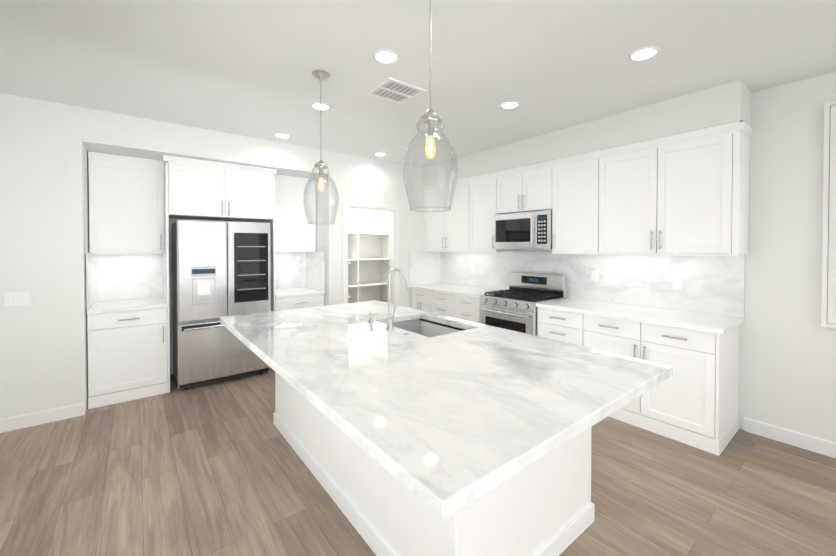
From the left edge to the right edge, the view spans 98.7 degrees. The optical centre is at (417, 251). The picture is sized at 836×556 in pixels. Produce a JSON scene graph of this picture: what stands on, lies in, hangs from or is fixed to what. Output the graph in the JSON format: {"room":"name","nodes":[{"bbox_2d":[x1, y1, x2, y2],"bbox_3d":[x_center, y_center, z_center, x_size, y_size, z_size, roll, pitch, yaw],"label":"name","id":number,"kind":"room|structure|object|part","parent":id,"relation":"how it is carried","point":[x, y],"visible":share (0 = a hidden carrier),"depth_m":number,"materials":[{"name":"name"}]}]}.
{"room":"kitchen","nodes":[
{"label":"kitchen","id":0,"kind":"room"},
{"bbox_2d":[0,93,423,418],"bbox_3d":[-2.142,0.063,5.054,4.930,2.740,1.870,-1,1,-38],"label":"wall","id":1,"kind":"structure","parent":0,"point":[46,147],"depth_m":3.15,"materials":[{"name":"white paint"}]},
{"bbox_2d":[3,292,28,306],"bbox_3d":[-3.298,0.388,2.951,0.143,0.115,0.009,-1,1,-38],"label":"switch plate","id":2,"kind":"object","parent":1,"relation":"attached to","point":[16,299],"visible":1,"depth_m":2.95,"materials":[{"name":"white plastic"}]},
{"bbox_2d":[0,402,84,432],"bbox_3d":[-3.178,1.404,3.058,0.507,0.112,0.011,-1,1,-38],"label":"baseboard","id":3,"kind":"structure","parent":1,"relation":"attached to","point":[75,410],"depth_m":3.04,"materials":[{"name":"white wood"}]},
{"bbox_2d":[86,251,324,309],"bbox_3d":[-2.332,0.260,4.263,2.315,0.525,0.640,-1,1,-38],"label":"backsplash","id":4,"kind":"structure","parent":1,"relation":"attached to","point":[111,277],"depth_m":4.05,"materials":[{"name":"stone"}]},
{"bbox_2d":[343,200,398,304],"bbox_3d":[-0.678,0.374,5.089,0.906,2.118,0.142,-1,1,-38],"label":"door frame","id":5,"kind":"structure","parent":1,"relation":"attached to","point":[393,210],"depth_m":5.26,"materials":[{"name":"white wood"}]},
{"bbox_2d":[348,208,382,301],"bbox_3d":[-1.461,0.042,6.703,2.060,2.740,0.120,-1,1,-38],"label":"wall","id":6,"kind":"structure","parent":0,"point":[364,221],"depth_m":7.02,"materials":[{"name":"white paint"}]},
{"bbox_2d":[0,367,835,555],"bbox_3d":[0.725,1.520,1.526,5.050,0.080,10.990,-1,1,-38],"label":"floor","id":7,"kind":"structure","parent":0,"point":[217,468],"depth_m":2.21,"materials":[{"name":"brown wood"}]},
{"bbox_2d":[87,151,323,408],"bbox_3d":[-2.326,0.226,4.255,2.314,2.436,0.658,-1,1,-38],"label":"cabinet","id":8,"kind":"object","parent":7,"relation":"on","point":[136,204],"depth_m":3.73,"materials":[{"name":"white wood"}]},
{"bbox_2d":[87,287,324,313],"bbox_3d":[-2.330,0.543,4.264,2.312,0.039,0.645,-1,1,-38],"label":"countertop","id":9,"kind":"structure","parent":8,"relation":"on","point":[123,305],"depth_m":3.76,"materials":[{"name":"white stone"}]},
{"bbox_3d":[-2.222,0.172,4.114,1.861,1.487,0.308,-1,1,-38],"label":"handles on the fridge wall","id":10,"kind":"part","parent":8,"relation":"part of","materials":[{"name":"silver metal"}]},
{"bbox_2d":[172,219,270,388],"bbox_3d":[-2.285,0.552,4.188,0.910,1.785,0.754,-1,1,-38],"label":"refrigerator","id":11,"kind":"object","parent":7,"relation":"on","point":[221,269],"visible":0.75,"depth_m":3.87,"materials":[{"name":"grey metal"}]},
{"bbox_2d":[348,228,351,302],"bbox_3d":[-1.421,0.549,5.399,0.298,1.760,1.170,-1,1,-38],"label":"shelf unit","id":12,"kind":"object","parent":7,"relation":"on","point":[349,233],"depth_m":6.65,"materials":[{"name":"white wood"}]},
{"bbox_2d":[352,232,388,302],"bbox_3d":[-1.311,0.534,6.489,1.818,1.760,0.408,-1,1,-38],"label":"shelf unit","id":13,"kind":"object","parent":7,"relation":"on","point":[354,284],"depth_m":6.72,"materials":[{"name":"white wood"}]},
{"bbox_2d":[411,288,428,311],"bbox_3d":[0.281,0.987,5.470,0.618,0.880,0.486,-1,1,-38],"label":"base cabinet","id":14,"kind":"object","parent":7,"relation":"on","point":[419,300],"depth_m":5.28,"materials":[{"name":"white wood"}]},
{"bbox_2d":[273,316,594,555],"bbox_3d":[-0.112,1.024,2.516,1.103,0.885,2.206,-1,1,-38],"label":"kitchen island","id":15,"kind":"object","parent":7,"relation":"on","point":[547,507],"depth_m":1.75,"materials":[{"name":"white wood"}]},
{"bbox_2d":[220,300,672,523],"bbox_3d":[-0.198,0.572,2.327,1.486,0.065,2.710,-1,1,-38],"label":"island countertop","id":16,"kind":"structure","parent":15,"relation":"on","point":[452,418],"depth_m":1.48,"materials":[{"name":"white stone"}]},
{"bbox_2d":[368,313,376,322],"bbox_3d":[-0.343,0.497,2.715,0.072,0.072,0.044,-1,1,-38],"label":"soap dispenser","id":17,"kind":"object","parent":16,"relation":"on","point":[370,314],"depth_m":2.69,"materials":[{"name":"silver metal"}]},
{"bbox_2d":[368,267,408,334],"bbox_3d":[-0.172,0.321,2.562,0.184,0.428,0.492,-1,1,-38],"label":"faucet","id":18,"kind":"object","parent":16,"relation":"on","point":[389,326],"visible":1,"depth_m":2.48,"materials":[{"name":"silver metal"}]},
{"bbox_2d":[429,292,452,316],"bbox_3d":[0.558,0.992,5.118,0.618,0.880,0.530,-1,1,-38],"label":"base cabinet","id":19,"kind":"object","parent":7,"relation":"on","point":[441,303],"depth_m":4.91,"materials":[{"name":"white wood"}]},
{"bbox_2d":[453,296,480,322],"bbox_3d":[0.867,0.997,4.726,0.618,0.880,0.469,-1,1,-38],"label":"base cabinet","id":20,"kind":"object","parent":7,"relation":"on","point":[464,307],"depth_m":4.54,"materials":[{"name":"white wood"}]},
{"bbox_2d":[409,284,504,299],"bbox_3d":[0.557,0.532,5.085,0.653,0.039,1.424,-1,1,-38],"label":"countertop","id":21,"kind":"structure","parent":20,"relation":"on","point":[453,289],"depth_m":4.94,"materials":[{"name":"white stone"}]},
{"bbox_2d":[479,271,566,335],"bbox_3d":[1.197,0.852,4.198,0.713,1.185,0.752,-1,1,-38],"label":"range","id":22,"kind":"object","parent":7,"relation":"on","point":[513,308],"visible":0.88,"depth_m":4.11,"materials":[{"name":"silver metal"}]},
{"bbox_2d":[537,308,580,345],"bbox_3d":[1.655,1.010,3.724,0.618,0.880,0.548,-1,1,-38],"label":"base cabinet","id":23,"kind":"object","parent":7,"relation":"on","point":[560,326],"depth_m":3.55,"materials":[{"name":"white wood"}]},
{"bbox_2d":[581,316,739,455],"bbox_3d":[2.096,1.018,3.164,0.618,0.880,1.000,-1,1,-38],"label":"base cabinet","id":24,"kind":"object","parent":7,"relation":"on","point":[697,406],"depth_m":2.79,"materials":[{"name":"white wood"}]},
{"bbox_2d":[535,296,744,335],"bbox_3d":[1.941,0.555,3.326,0.653,0.039,1.516,-1,1,-38],"label":"countertop","id":25,"kind":"structure","parent":24,"relation":"on","point":[667,317],"depth_m":3.09,"materials":[{"name":"white stone"}]},
{"bbox_2d":[0,0,835,166],"bbox_3d":[0.725,-1.310,1.489,5.050,0.100,10.990,-1,1,-38],"label":"ceiling","id":26,"kind":"structure","parent":0,"point":[247,68],"depth_m":2.38,"materials":[{"name":"white paint"}]},
{"bbox_2d":[274,133,290,138],"bbox_3d":[-1.511,-1.289,4.000,0.175,0.006,0.175,0,1,28],"label":"recessed light","id":27,"kind":"object","parent":26,"relation":"in","point":[280,135],"depth_m":3.98,"materials":[{"name":"white plastic"}]},
{"bbox_2d":[303,70,338,224],"bbox_3d":[-0.698,-0.738,2.585,0.248,1.072,0.248,-1,1,-38],"label":"pendant light","id":28,"kind":"object","parent":26,"relation":"hanging from","point":[320,76],"visible":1,"depth_m":2.57,"materials":[{"name":"clear glass"}]},
{"bbox_3d":[-0.698,-0.411,2.589,0.248,0.417,0.248,-1,1,-38],"label":"glass","id":29,"kind":"part","parent":28,"relation":"part of","materials":[{"name":"clear glass"}]},
{"bbox_3d":[-0.698,-0.484,2.588,0.048,0.101,0.048,-1,1,-38],"label":"bulb","id":30,"kind":"part","parent":28,"relation":"part of","materials":[{"name":"yellow glass"}]},
{"bbox_2d":[311,103,330,110],"bbox_3d":[-0.856,-1.279,3.167,0.175,0.006,0.175,0,1,28],"label":"recessed light","id":31,"kind":"object","parent":26,"relation":"in","point":[324,107],"depth_m":3.16,"materials":[{"name":"white plastic"}]},
{"bbox_2d":[374,152,386,155],"bbox_3d":[-0.505,-1.300,4.791,0.175,0.006,0.175,0,1,28],"label":"recessed light","id":32,"kind":"object","parent":26,"relation":"in","point":[379,153],"depth_m":4.79,"materials":[{"name":"white plastic"}]},
{"bbox_2d":[373,50,399,63],"bbox_3d":[-0.206,-1.268,2.341,0.175,0.006,0.175,1,1,43],"label":"recessed light","id":33,"kind":"object","parent":26,"relation":"in","point":[393,57],"depth_m":2.33,"materials":[{"name":"white plastic"}]},
{"bbox_2d":[366,77,424,104],"bbox_3d":[-0.180,-1.272,2.858,0.340,0.012,0.340,-1,1,-38],"label":"ceiling vent","id":34,"kind":"object","parent":26,"relation":"in","point":[394,90],"visible":1,"depth_m":2.84,"materials":[{"name":"white plastic"}]},
{"bbox_2d":[403,0,457,211],"bbox_3d":[0.056,-0.726,1.626,0.248,1.072,0.248,-1,1,-38],"label":"pendant light","id":35,"kind":"object","parent":26,"relation":"hanging from","point":[430,117],"visible":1,"depth_m":1.61,"materials":[{"name":"clear glass"}]},
{"bbox_3d":[0.056,-0.398,1.631,0.248,0.417,0.248,-1,1,-38],"label":"glass","id":36,"kind":"part","parent":35,"relation":"part of","materials":[{"name":"clear glass"}]},
{"bbox_3d":[0.056,-0.471,1.630,0.048,0.101,0.048,-1,1,-38],"label":"bulb","id":37,"kind":"part","parent":35,"relation":"part of","materials":[{"name":"yellow glass"}]},
{"bbox_2d":[499,101,519,108],"bbox_3d":[0.800,-1.278,3.133,0.175,0.006,0.175,1,1,43],"label":"recessed light","id":38,"kind":"object","parent":26,"relation":"in","point":[509,104],"depth_m":3.13,"materials":[{"name":"white plastic"}]},
{"bbox_2d":[628,47,659,61],"bbox_3d":[1.449,-1.267,2.308,0.175,0.006,0.175,0,1,28],"label":"recessed light","id":39,"kind":"object","parent":26,"relation":"in","point":[642,54],"depth_m":2.30,"materials":[{"name":"white plastic"}]},
{"bbox_2d":[423,80,750,186],"bbox_3d":[1.382,-1.146,4.245,0.372,0.300,3.735,-1,1,-38],"label":"soffit","id":40,"kind":"structure","parent":0,"point":[730,102],"depth_m":3.34,"materials":[{"name":"white paint"}]},
{"bbox_2d":[383,72,835,441],"bbox_3d":[2.662,0.090,3.032,0.120,2.740,10.750,-1,1,-38],"label":"wall","id":41,"kind":"structure","parent":0,"point":[787,360],"depth_m":2.74,"materials":[{"name":"white paint"}]},
{"bbox_2d":[425,178,464,251],"bbox_3d":[0.553,-0.512,5.324,0.348,0.989,1.022,-1,1,-38],"label":"upper cabinet","id":42,"kind":"object","parent":41,"relation":"attached to","point":[444,231],"depth_m":5.23,"materials":[{"name":"white wood"}]},
{"bbox_2d":[465,172,496,251],"bbox_3d":[0.956,-0.506,4.810,0.348,0.989,0.528,-1,1,-38],"label":"upper cabinet","id":43,"kind":"object","parent":41,"relation":"attached to","point":[480,191],"depth_m":4.72,"materials":[{"name":"white wood"}]},
{"bbox_2d":[493,208,551,251],"bbox_3d":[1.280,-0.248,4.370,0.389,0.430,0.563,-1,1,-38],"label":"microwave","id":44,"kind":"object","parent":41,"relation":"attached to","point":[512,231],"depth_m":4.26,"materials":[{"name":"white metal"}]},
{"bbox_2d":[533,208,552,251],"bbox_3d":[1.512,-0.244,4.074,0.389,0.430,0.190,-1,1,-38],"label":"control panel","id":45,"kind":"object","parent":44,"relation":"attached to","point":[542,217],"depth_m":3.94,"materials":[{"name":"white metal"}]},
{"bbox_2d":[497,160,552,211],"bbox_3d":[1.355,-0.733,4.301,0.348,0.521,0.760,-1,1,-38],"label":"upper cabinet","id":46,"kind":"object","parent":41,"relation":"attached to","point":[519,189],"depth_m":4.15,"materials":[{"name":"white wood"}]},
{"bbox_2d":[553,152,588,251],"bbox_3d":[1.763,-0.492,3.786,0.348,0.989,0.560,-1,1,-38],"label":"upper cabinet","id":47,"kind":"object","parent":41,"relation":"attached to","point":[571,173],"depth_m":3.73,"materials":[{"name":"white wood"}]},
{"bbox_2d":[409,251,744,317],"bbox_3d":[1.263,0.261,4.184,0.653,0.525,3.708,-1,1,-38],"label":"backsplash","id":48,"kind":"structure","parent":41,"relation":"attached to","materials":[{"name":"stone"}]},
{"bbox_2d":[589,120,752,255],"bbox_3d":[2.201,-0.485,3.228,0.348,0.989,1.101,-1,1,-38],"label":"upper cabinet","id":49,"kind":"object","parent":41,"relation":"attached to","point":[646,242],"depth_m":3.02,"materials":[{"name":"white wood"}]},
{"bbox_2d":[744,417,835,457],"bbox_3d":[4.298,1.432,0.860,0.011,0.112,5.283,-1,1,-38],"label":"baseboard","id":50,"kind":"structure","parent":41,"relation":"attached to","point":[799,439],"depth_m":2.72,"materials":[{"name":"white wood"}]},
{"bbox_2d":[821,101,835,327],"bbox_3d":[3.338,-0.256,2.156,0.194,1.945,1.545,-1,1,-38],"label":"window shutters","id":51,"kind":"object","parent":41,"relation":"attached to","point":[828,304],"visible":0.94,"depth_m":2.55,"materials":[{"name":"white wood"}]}
]}

